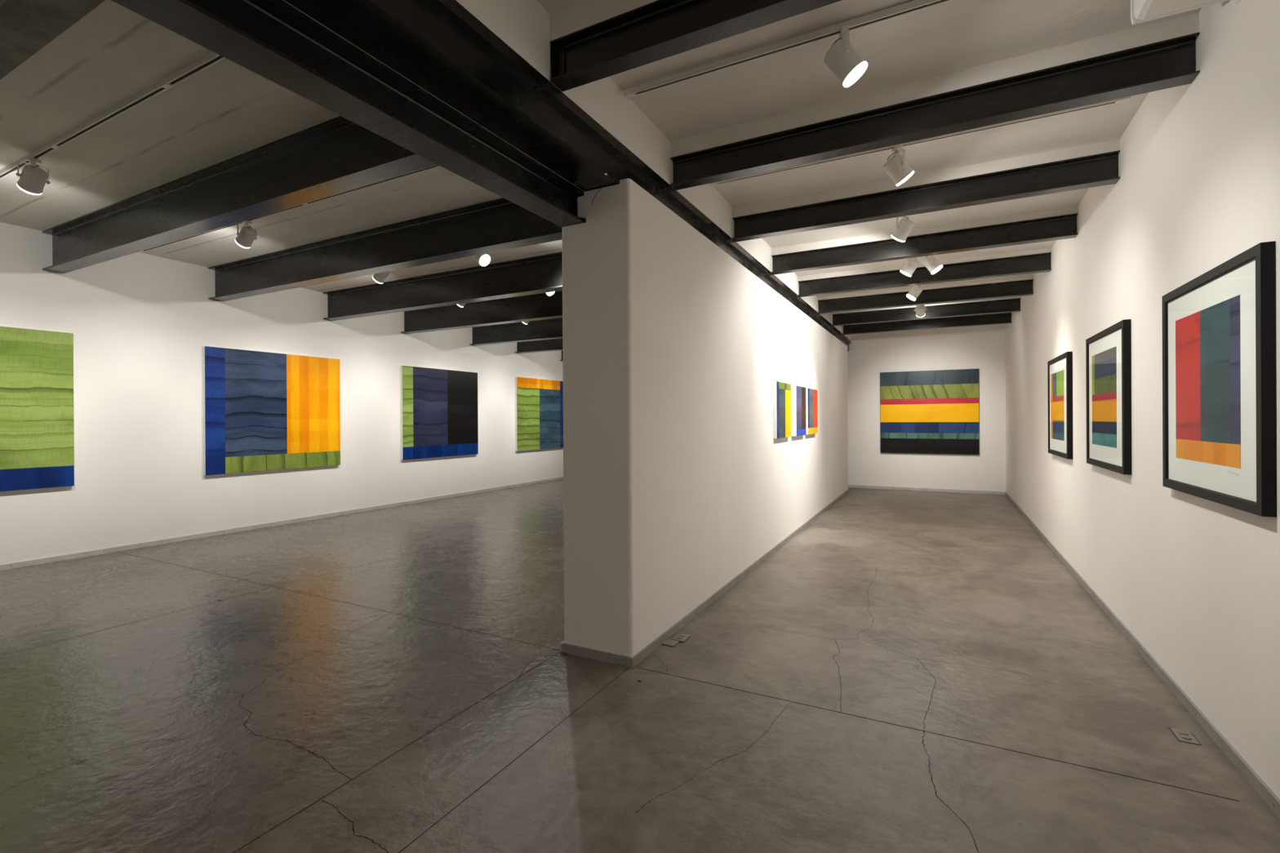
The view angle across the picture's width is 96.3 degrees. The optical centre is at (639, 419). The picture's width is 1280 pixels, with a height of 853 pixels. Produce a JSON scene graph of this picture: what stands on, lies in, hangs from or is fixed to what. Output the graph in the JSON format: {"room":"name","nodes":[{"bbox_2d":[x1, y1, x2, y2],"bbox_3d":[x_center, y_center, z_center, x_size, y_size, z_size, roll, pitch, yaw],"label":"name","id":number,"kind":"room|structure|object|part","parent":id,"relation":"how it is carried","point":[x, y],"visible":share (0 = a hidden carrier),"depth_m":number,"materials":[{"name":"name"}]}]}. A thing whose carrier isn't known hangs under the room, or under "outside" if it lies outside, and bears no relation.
{"room":"museum","nodes":[
{"label":"museum","id":0,"kind":"room"},
{"bbox_2d":[0,222,563,564],"bbox_3d":[-5.471,-0.379,7.994,0.200,4.000,17.500,0,0,28],"label":"wall","id":1,"kind":"structure","parent":0,"point":[140,324],"depth_m":7.26,"materials":[{"name":"white paint"}]},
{"bbox_2d":[0,326,74,491],"bbox_3d":[-6.651,-0.110,5.463,0.048,1.670,1.866,0,0,28],"label":"canvas painting","id":2,"kind":"object","parent":1,"relation":"attached to","point":[37,432],"visible":1,"depth_m":6.01},
{"bbox_2d":[203,346,340,475],"bbox_3d":[-5.196,-0.120,8.246,0.048,1.670,1.880,0,0,28],"label":"canvas painting","id":3,"kind":"object","parent":1,"relation":"attached to","point":[263,411],"visible":1,"depth_m":8.09,"materials":[{"name":"multicoloured fabric"}]},
{"bbox_2d":[0,476,563,570],"bbox_3d":[-5.365,1.492,7.946,0.015,0.057,17.100,0,0,28],"label":"baseboard","id":4,"kind":"structure","parent":1,"relation":"attached to","point":[62,557],"depth_m":7.62,"materials":[{"name":"grey metal"}]},
{"bbox_2d":[400,365,478,460],"bbox_3d":[-3.778,-0.129,10.958,0.048,1.670,1.860,0,0,28],"label":"canvas painting","id":5,"kind":"object","parent":1,"relation":"attached to","point":[439,406],"visible":1,"depth_m":10.82,"materials":[{"name":"fabric"}]},
{"bbox_2d":[515,377,563,451],"bbox_3d":[-2.344,-0.134,13.700,0.048,1.670,1.870,0,0,28],"label":"canvas painting","id":6,"kind":"object","parent":1,"relation":"attached to","point":[539,402],"visible":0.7,"depth_m":13.54,"materials":[{"name":"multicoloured fabric"}]},
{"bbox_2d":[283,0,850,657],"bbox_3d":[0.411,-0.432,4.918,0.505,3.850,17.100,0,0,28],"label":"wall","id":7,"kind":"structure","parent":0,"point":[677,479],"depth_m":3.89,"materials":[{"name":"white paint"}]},
{"bbox_2d":[560,640,564,652],"bbox_3d":[1.636,1.454,7.803,0.014,0.057,9.264,0,0,28],"label":"baseboard","id":8,"kind":"structure","parent":7,"relation":"attached to","point":[563,641],"depth_m":3.70,"materials":[{"name":"grey metal"}]},
{"bbox_2d":[284,0,851,351],"bbox_3d":[0.472,-1.562,4.882,0.295,0.220,17.100,0,0,28],"label":"girder","id":9,"kind":"object","parent":7,"relation":"on","point":[439,46],"visible":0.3,"depth_m":2.62,"materials":[{"name":"black metal"}]},
{"bbox_2d":[111,0,586,227],"bbox_3d":[-2.010,-1.332,0.645,0.176,0.195,7.290,0,0,28],"label":"girder","id":10,"kind":"object","parent":9,"relation":"attached to","point":[273,40],"visible":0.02,"depth_m":2.28,"materials":[{"name":"black metal"}]},
{"bbox_2d":[561,643,631,667],"bbox_3d":[-0.277,1.468,3.584,0.505,0.057,0.015,0,0,28],"label":"baseboard","id":11,"kind":"structure","parent":7,"relation":"attached to","point":[600,655],"depth_m":3.57,"materials":[{"name":"grey paint"}]},
{"bbox_2d":[631,488,848,667],"bbox_3d":[2.096,1.452,7.562,0.015,0.057,9.264,0,0,28],"label":"baseboard","id":12,"kind":"structure","parent":7,"relation":"attached to","point":[650,648],"depth_m":4.68,"materials":[{"name":"grey paint"}]},
{"bbox_2d":[773,381,791,438],"bbox_3d":[1.678,-0.114,6.746,0.042,0.645,0.695,0,0,28],"label":"painting","id":13,"kind":"object","parent":7,"relation":"attached to","point":[781,391],"visible":1,"depth_m":6.62,"materials":[{"name":"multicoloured fabric"}]},
{"bbox_3d":[1.677,-0.114,6.747,0.039,0.645,0.695,0,0,28],"label":"stretcher frame","id":14,"kind":"part","parent":13,"relation":"part of","materials":[{"name":"white fabric"}]},
{"bbox_2d":[791,385,805,436],"bbox_3d":[2.083,-0.117,7.520,0.042,0.645,0.695,0,0,28],"label":"painting","id":15,"kind":"object","parent":7,"relation":"attached to","point":[797,393],"visible":1,"depth_m":7.38,"materials":[{"name":"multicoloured fabric"}]},
{"bbox_2d":[805,387,817,434],"bbox_3d":[2.468,-0.120,8.256,0.042,0.645,0.695,0,0,28],"label":"painting","id":16,"kind":"object","parent":7,"relation":"attached to","point":[811,422],"visible":0.84,"depth_m":8.15,"materials":[{"name":"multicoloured fabric"}]},
{"bbox_3d":[2.467,-0.120,8.257,0.039,0.645,0.695,0,0,28],"label":"stretcher frame","id":17,"kind":"part","parent":16,"relation":"part of","materials":[{"name":"white fabric"}]},
{"bbox_2d":[0,0,1201,314],"bbox_3d":[-1.149,-2.169,5.727,9.576,0.662,17.100,0,0,28],"label":"ceiling","id":18,"kind":"structure","parent":0,"point":[64,64],"depth_m":3.75,"materials":[{"name":"paint"}]},
{"bbox_2d":[0,0,6,5],"bbox_3d":[-4.342,-1.833,3.121,6.328,0.410,0.168,0,0,28],"label":"joist","id":19,"kind":"object","parent":18,"relation":"attached to","point":[2,2],"visible":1,"depth_m":2.25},
{"bbox_2d":[0,51,225,178],"bbox_3d":[-3.968,-2.011,4.030,5.850,0.036,0.037,0,0,28],"label":"track","id":20,"kind":"object","parent":18,"relation":"attached to","point":[212,58],"visible":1,"depth_m":3.69,"materials":[{"name":"white metal"}]},
{"bbox_2d":[15,155,50,195],"bbox_3d":[-4.637,-1.861,4.381,0.215,0.268,0.184,0,0,27],"label":"track spotlight","id":21,"kind":"object","parent":20,"relation":"attached to","point":[33,179],"visible":1,"depth_m":4.35,"materials":[{"name":"white metal"}]},
{"bbox_2d":[42,115,437,273],"bbox_3d":[-3.513,-1.812,4.707,6.328,0.410,0.168,0,0,28],"label":"joist","id":22,"kind":"object","parent":18,"relation":"attached to","point":[336,155],"visible":0.66,"depth_m":4.49,"materials":[{"name":"black metal"}]},
{"bbox_2d":[137,164,440,252],"bbox_3d":[-3.270,-1.994,5.364,5.850,0.036,0.037,0,0,28],"label":"track","id":23,"kind":"object","parent":18,"relation":"attached to","point":[435,166],"visible":0.25,"depth_m":5.25,"materials":[{"name":"white metal"}]},
{"bbox_2d":[235,220,257,248],"bbox_3d":[-3.913,-1.844,5.701,0.215,0.267,0.184,0,0,28],"label":"track spotlight","id":24,"kind":"object","parent":23,"relation":"attached to","point":[246,235],"visible":0.98,"depth_m":5.66,"materials":[{"name":"white metal"}]},
{"bbox_2d":[208,197,562,301],"bbox_3d":[-2.789,-1.795,6.091,6.328,0.410,0.168,0,0,28],"label":"joist","id":25,"kind":"object","parent":18,"relation":"attached to","point":[499,224],"visible":0.66,"depth_m":5.96,"materials":[{"name":"black metal"}]},
{"bbox_2d":[322,252,562,320],"bbox_3d":[-2.062,-1.777,7.481,6.328,0.410,0.168,0,0,28],"label":"joist","id":26,"kind":"object","parent":18,"relation":"attached to","point":[539,274],"visible":0.66,"depth_m":7.71,"materials":[{"name":"black metal"}]},
{"bbox_2d":[400,290,562,333],"bbox_3d":[-1.395,-1.760,8.757,6.328,0.410,0.168,0,0,28],"label":"joist","id":27,"kind":"object","parent":18,"relation":"attached to","point":[541,306],"visible":0.45,"depth_m":9.33,"materials":[{"name":"black metal"}]},
{"bbox_2d":[469,317,562,346],"bbox_3d":[-0.616,-1.741,10.246,6.328,0.410,0.168,0,0,28],"label":"joist","id":28,"kind":"object","parent":18,"relation":"attached to","point":[546,329],"visible":0.19,"depth_m":11.15,"materials":[{"name":"black metal"}]},
{"bbox_2d":[515,338,562,353],"bbox_3d":[0.030,-1.725,11.482,6.328,0.410,0.168,0,0,28],"label":"joist","id":29,"kind":"object","parent":18,"relation":"attached to","point":[554,344],"visible":0.18,"depth_m":12.65,"materials":[{"name":"black metal"}]},
{"bbox_2d":[549,0,841,91],"bbox_3d":[0.831,-1.776,2.222,2.822,0.195,0.106,0,0,28],"label":"joist","id":30,"kind":"object","parent":18,"relation":"attached to","point":[659,29],"visible":1,"depth_m":2.61,"materials":[{"name":"black metal"}]},
{"bbox_2d":[623,0,951,98],"bbox_3d":[0.961,-1.966,2.909,2.375,0.036,0.037,0,0,28],"label":"track","id":31,"kind":"object","parent":18,"relation":"attached to","point":[913,6],"visible":1,"depth_m":3.00,"materials":[{"name":"white metal"}]},
{"bbox_2d":[823,25,867,87],"bbox_3d":[1.031,-1.818,2.877,0.207,0.272,0.184,0,0,9],"label":"track spotlight","id":32,"kind":"object","parent":31,"relation":"attached to","point":[842,58],"visible":1,"depth_m":2.83,"materials":[{"name":"white metal"}]},
{"bbox_2d":[708,96,1131,186],"bbox_3d":[1.770,-1.952,4.100,2.705,0.036,0.037,0,0,28],"label":"track","id":33,"kind":"object","parent":18,"relation":"attached to","point":[1128,98],"visible":0.57,"depth_m":3.94,"materials":[{"name":"white metal"}]},
{"bbox_2d":[882,143,914,186],"bbox_3d":[1.834,-1.804,4.073,0.210,0.271,0.184,0,0,-7],"label":"track spotlight","id":34,"kind":"object","parent":33,"relation":"attached to","point":[897,168],"visible":0.99,"depth_m":4.02,"materials":[{"name":"white metal"}]},
{"bbox_2d":[771,213,1077,274],"bbox_3d":[2.777,-1.786,5.944,2.822,0.195,0.106,0,0,28],"label":"joist","id":35,"kind":"object","parent":18,"relation":"attached to","point":[1060,227],"visible":1,"depth_m":5.83,"materials":[{"name":"black metal"}]},
{"bbox_2d":[798,252,1051,297],"bbox_3d":[3.421,-1.789,7.176,2.822,0.195,0.106,0,0,28],"label":"joist","id":36,"kind":"object","parent":18,"relation":"attached to","point":[1035,263],"visible":0.86,"depth_m":7.07,"materials":[{"name":"black metal"}]},
{"bbox_2d":[817,279,1033,313],"bbox_3d":[4.079,-1.793,8.434,2.822,0.195,0.106,0,0,28],"label":"joist","id":37,"kind":"object","parent":18,"relation":"attached to","point":[1023,287],"visible":0.84,"depth_m":8.33,"materials":[{"name":"black metal"}]},
{"bbox_2d":[732,150,1119,241],"bbox_3d":[2.133,-1.783,4.712,2.822,0.195,0.106,0,0,28],"label":"joist","id":38,"kind":"object","parent":18,"relation":"attached to","point":[1100,169],"visible":1,"depth_m":4.57,"materials":[{"name":"black metal"}]},
{"bbox_2d":[832,297,1020,325],"bbox_3d":[4.714,-1.796,9.648,2.822,0.195,0.106,0,0,28],"label":"joist","id":39,"kind":"object","parent":18,"relation":"attached to","point":[1010,305],"visible":0.82,"depth_m":9.55,"materials":[{"name":"black metal"}]},
{"bbox_2d":[843,312,1012,334],"bbox_3d":[5.297,-1.799,10.765,2.822,0.195,0.106,0,0,28],"label":"joist","id":40,"kind":"object","parent":18,"relation":"attached to","point":[1004,317],"visible":0.79,"depth_m":10.70,"materials":[{"name":"black metal"}]},
{"bbox_2d":[670,31,1199,190],"bbox_3d":[1.491,-1.779,3.485,2.822,0.195,0.106,0,0,28],"label":"joist","id":41,"kind":"object","parent":18,"relation":"attached to","point":[1169,63],"visible":1,"depth_m":3.29,"materials":[{"name":"black metal"}]},
{"bbox_3d":[-2.540,-1.976,6.760,5.850,0.036,0.037,0,0,28],"label":"track","id":42,"kind":"object","parent":18,"relation":"attached to","visible":0},
{"bbox_2d":[372,271,389,284],"bbox_3d":[-3.209,-1.826,7.111,0.215,0.267,0.184,0,0,28],"label":"track spotlight","id":43,"kind":"object","parent":42,"relation":"attached to","point":[379,277],"visible":0.54,"depth_m":7.07,"materials":[{"name":"white metal"}]},
{"bbox_2d":[471,253,490,266],"bbox_3d":[-1.763,-1.834,6.354,0.215,0.266,0.184,0,0,29],"label":"track spotlight","id":44,"kind":"object","parent":42,"relation":"attached to","point":[483,260],"visible":0.46,"depth_m":6.30,"materials":[{"name":"white metal"}]},
{"bbox_3d":[-1.841,-1.958,8.098,5.850,0.036,0.037,0,0,28],"label":"track","id":45,"kind":"object","parent":18,"relation":"attached to","visible":0},
{"bbox_2d":[546,291,554,295],"bbox_3d":[-1.259,-1.816,7.793,0.215,0.265,0.184,0,0,35],"label":"track spotlight","id":46,"kind":"object","parent":45,"relation":"attached to","point":[552,292],"visible":0.21,"depth_m":7.76,"materials":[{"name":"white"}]},
{"bbox_3d":[2.415,-1.938,5.332,2.705,0.036,0.037,0,0,28],"label":"track","id":47,"kind":"object","parent":18,"relation":"attached to","visible":0},
{"bbox_2d":[891,216,914,242],"bbox_3d":[2.440,-1.790,5.325,0.184,0.271,0.211,0,0,-25],"label":"track spotlight","id":48,"kind":"object","parent":47,"relation":"attached to","point":[903,228],"visible":0.85,"depth_m":5.28,"materials":[{"name":"white metal"}]},
{"bbox_3d":[3.063,-1.924,6.572,2.705,0.036,0.037,0,0,28],"label":"track","id":49,"kind":"object","parent":18,"relation":"attached to","visible":0},
{"bbox_2d":[900,257,919,276],"bbox_3d":[3.086,-1.775,6.563,0.206,0.272,0.184,0,0,42],"label":"track spotlight","id":50,"kind":"object","parent":49,"relation":"attached to","point":[911,264],"visible":0.85,"depth_m":6.51,"materials":[{"name":"white metal"}]},
{"bbox_2d":[922,255,942,274],"bbox_3d":[3.291,-1.776,6.454,0.205,0.272,0.184,0,0,28],"label":"track spotlight","id":51,"kind":"object","parent":49,"relation":"attached to","point":[931,263],"visible":0.83,"depth_m":6.41,"materials":[{"name":"white metal"}]},
{"bbox_2d":[0,479,1279,852],"bbox_3d":[-1.128,1.575,5.731,9.976,0.151,17.500,0,0,28],"label":"floor","id":52,"kind":"structure","parent":0,"point":[909,671],"depth_m":3.00,"materials":[{"name":"concrete"}]},
{"bbox_2d":[661,633,690,646],"bbox_3d":[0.245,1.485,3.881,0.118,0.018,0.216,0,0,28],"label":"floor outlet","id":53,"kind":"object","parent":52,"relation":"on","point":[680,637],"visible":1,"depth_m":3.87,"materials":[{"name":"black"}]},
{"bbox_3d":[0.281,1.488,3.916,0.086,0.011,0.122,0,0,28],"label":"plate","id":54,"kind":"part","parent":53,"relation":"part of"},
{"bbox_2d":[1168,727,1201,745],"bbox_3d":[2.553,1.478,2.688,0.080,0.009,0.133,0,0,28],"label":"floor outlet","id":55,"kind":"object","parent":52,"relation":"on","point":[1182,735],"visible":1,"depth_m":2.68,"materials":[{"name":"black metal"}]},
{"bbox_2d":[1177,730,1187,735],"bbox_3d":[2.562,1.478,2.707,0.035,0.008,0.035,0,0,28],"label":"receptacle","id":56,"kind":"object","parent":55,"relation":"attached to","point":[1180,732],"depth_m":2.70,"materials":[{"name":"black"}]},
{"bbox_2d":[1181,734,1191,740],"bbox_3d":[2.543,1.478,2.670,0.035,0.008,0.035,0,0,28],"label":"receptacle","id":57,"kind":"object","parent":55,"relation":"attached to","point":[1184,737],"depth_m":2.66,"materials":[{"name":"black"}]},
{"bbox_2d":[847,324,1005,492],"bbox_3d":[2.869,-0.429,13.394,9.576,4.000,0.200,0,0,28],"label":"wall","id":58,"kind":"structure","parent":0,"point":[982,348],"depth_m":11.71,"materials":[{"name":"white paint"}]},
{"bbox_2d":[848,484,1004,494],"bbox_3d":[2.829,1.442,13.301,9.548,0.057,0.015,0,0,28],"label":"baseboard","id":59,"kind":"structure","parent":58,"relation":"attached to","point":[849,486],"depth_m":11.70,"materials":[{"name":"grey paint"}]},
{"bbox_2d":[880,368,978,454],"bbox_3d":[5.867,-0.156,11.687,1.790,1.690,0.048,0,0,28],"label":"canvas painting","id":60,"kind":"object","parent":58,"relation":"attached to","point":[922,411],"visible":1,"depth_m":11.64,"materials":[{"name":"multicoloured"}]},
{"bbox_3d":[5.867,-0.156,11.688,1.790,1.690,0.044,0,0,28],"label":"stretcher frame","id":61,"kind":"part","parent":60,"relation":"part of","materials":[{"name":"multicoloured"}]},
{"bbox_2d":[1004,0,1279,799],"bbox_3d":[3.193,-0.421,3.463,0.200,4.000,17.500,0,0,28],"label":"wall","id":62,"kind":"structure","parent":0,"point":[1195,580],"depth_m":3.13,"materials":[{"name":"white paint"}]},
{"bbox_2d":[1047,351,1072,459],"bbox_3d":[4.382,-0.141,5.997,0.041,1.032,1.120,0,0,28],"label":"framed print","id":63,"kind":"object","parent":62,"relation":"attached to","point":[1060,369],"visible":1,"depth_m":5.86,"materials":[{"name":"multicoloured paper"}]},
{"bbox_2d":[1085,319,1131,475],"bbox_3d":[3.494,-0.153,4.300,0.041,1.032,1.100,0,0,28],"label":"framed print","id":64,"kind":"object","parent":62,"relation":"attached to","point":[1108,352],"visible":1,"depth_m":4.16,"materials":[{"name":"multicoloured paper"}]},
{"bbox_2d":[1004,492,1279,819],"bbox_3d":[3.108,1.450,3.515,0.015,0.057,17.100,0,0,28],"label":"baseboard","id":65,"kind":"structure","parent":62,"relation":"attached to","point":[1244,768],"depth_m":2.96,"materials":[{"name":"grey metal"}]},
{"bbox_2d":[1130,0,1239,24],"bbox_3d":[2.189,-1.875,2.146,0.340,0.221,0.935,0,0,28],"label":"air conditioner","id":66,"kind":"object","parent":62,"relation":"attached to","point":[1141,11],"visible":1,"depth_m":2.53,"materials":[{"name":"white plastic"}]},
{"bbox_2d":[1161,240,1276,517],"bbox_3d":[2.636,-0.155,2.659,0.041,1.043,1.092,0,0,28],"label":"framed print","id":67,"kind":"object","parent":62,"relation":"attached to","point":[1220,440],"visible":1,"depth_m":2.49,"materials":[{"name":"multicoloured paper"}]},
{"bbox_3d":[3.717,-1.909,7.822,2.705,0.036,0.037,0,0,28],"label":"track","id":68,"kind":"object","parent":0,"visible":0},
{"bbox_2d":[906,284,923,300],"bbox_3d":[3.738,-1.760,7.809,0.206,0.272,0.184,0,0,15],"label":"track spotlight","id":69,"kind":"object","parent":68,"relation":"attached to","point":[915,291],"visible":0.81,"depth_m":7.76,"materials":[{"name":"white metal"}]},
{"bbox_3d":[4.361,-1.895,9.054,2.705,0.036,0.037,0,0,28],"label":"track","id":70,"kind":"object","parent":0,"visible":0},
{"bbox_2d":[914,304,927,317],"bbox_3d":[4.418,-1.752,9.038,0.184,0.260,0.215,0,0,28],"label":"track spotlight","id":71,"kind":"object","parent":70,"relation":"attached to","point":[920,309],"visible":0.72,"depth_m":8.98,"materials":[{"name":"white metal"}]}
]}

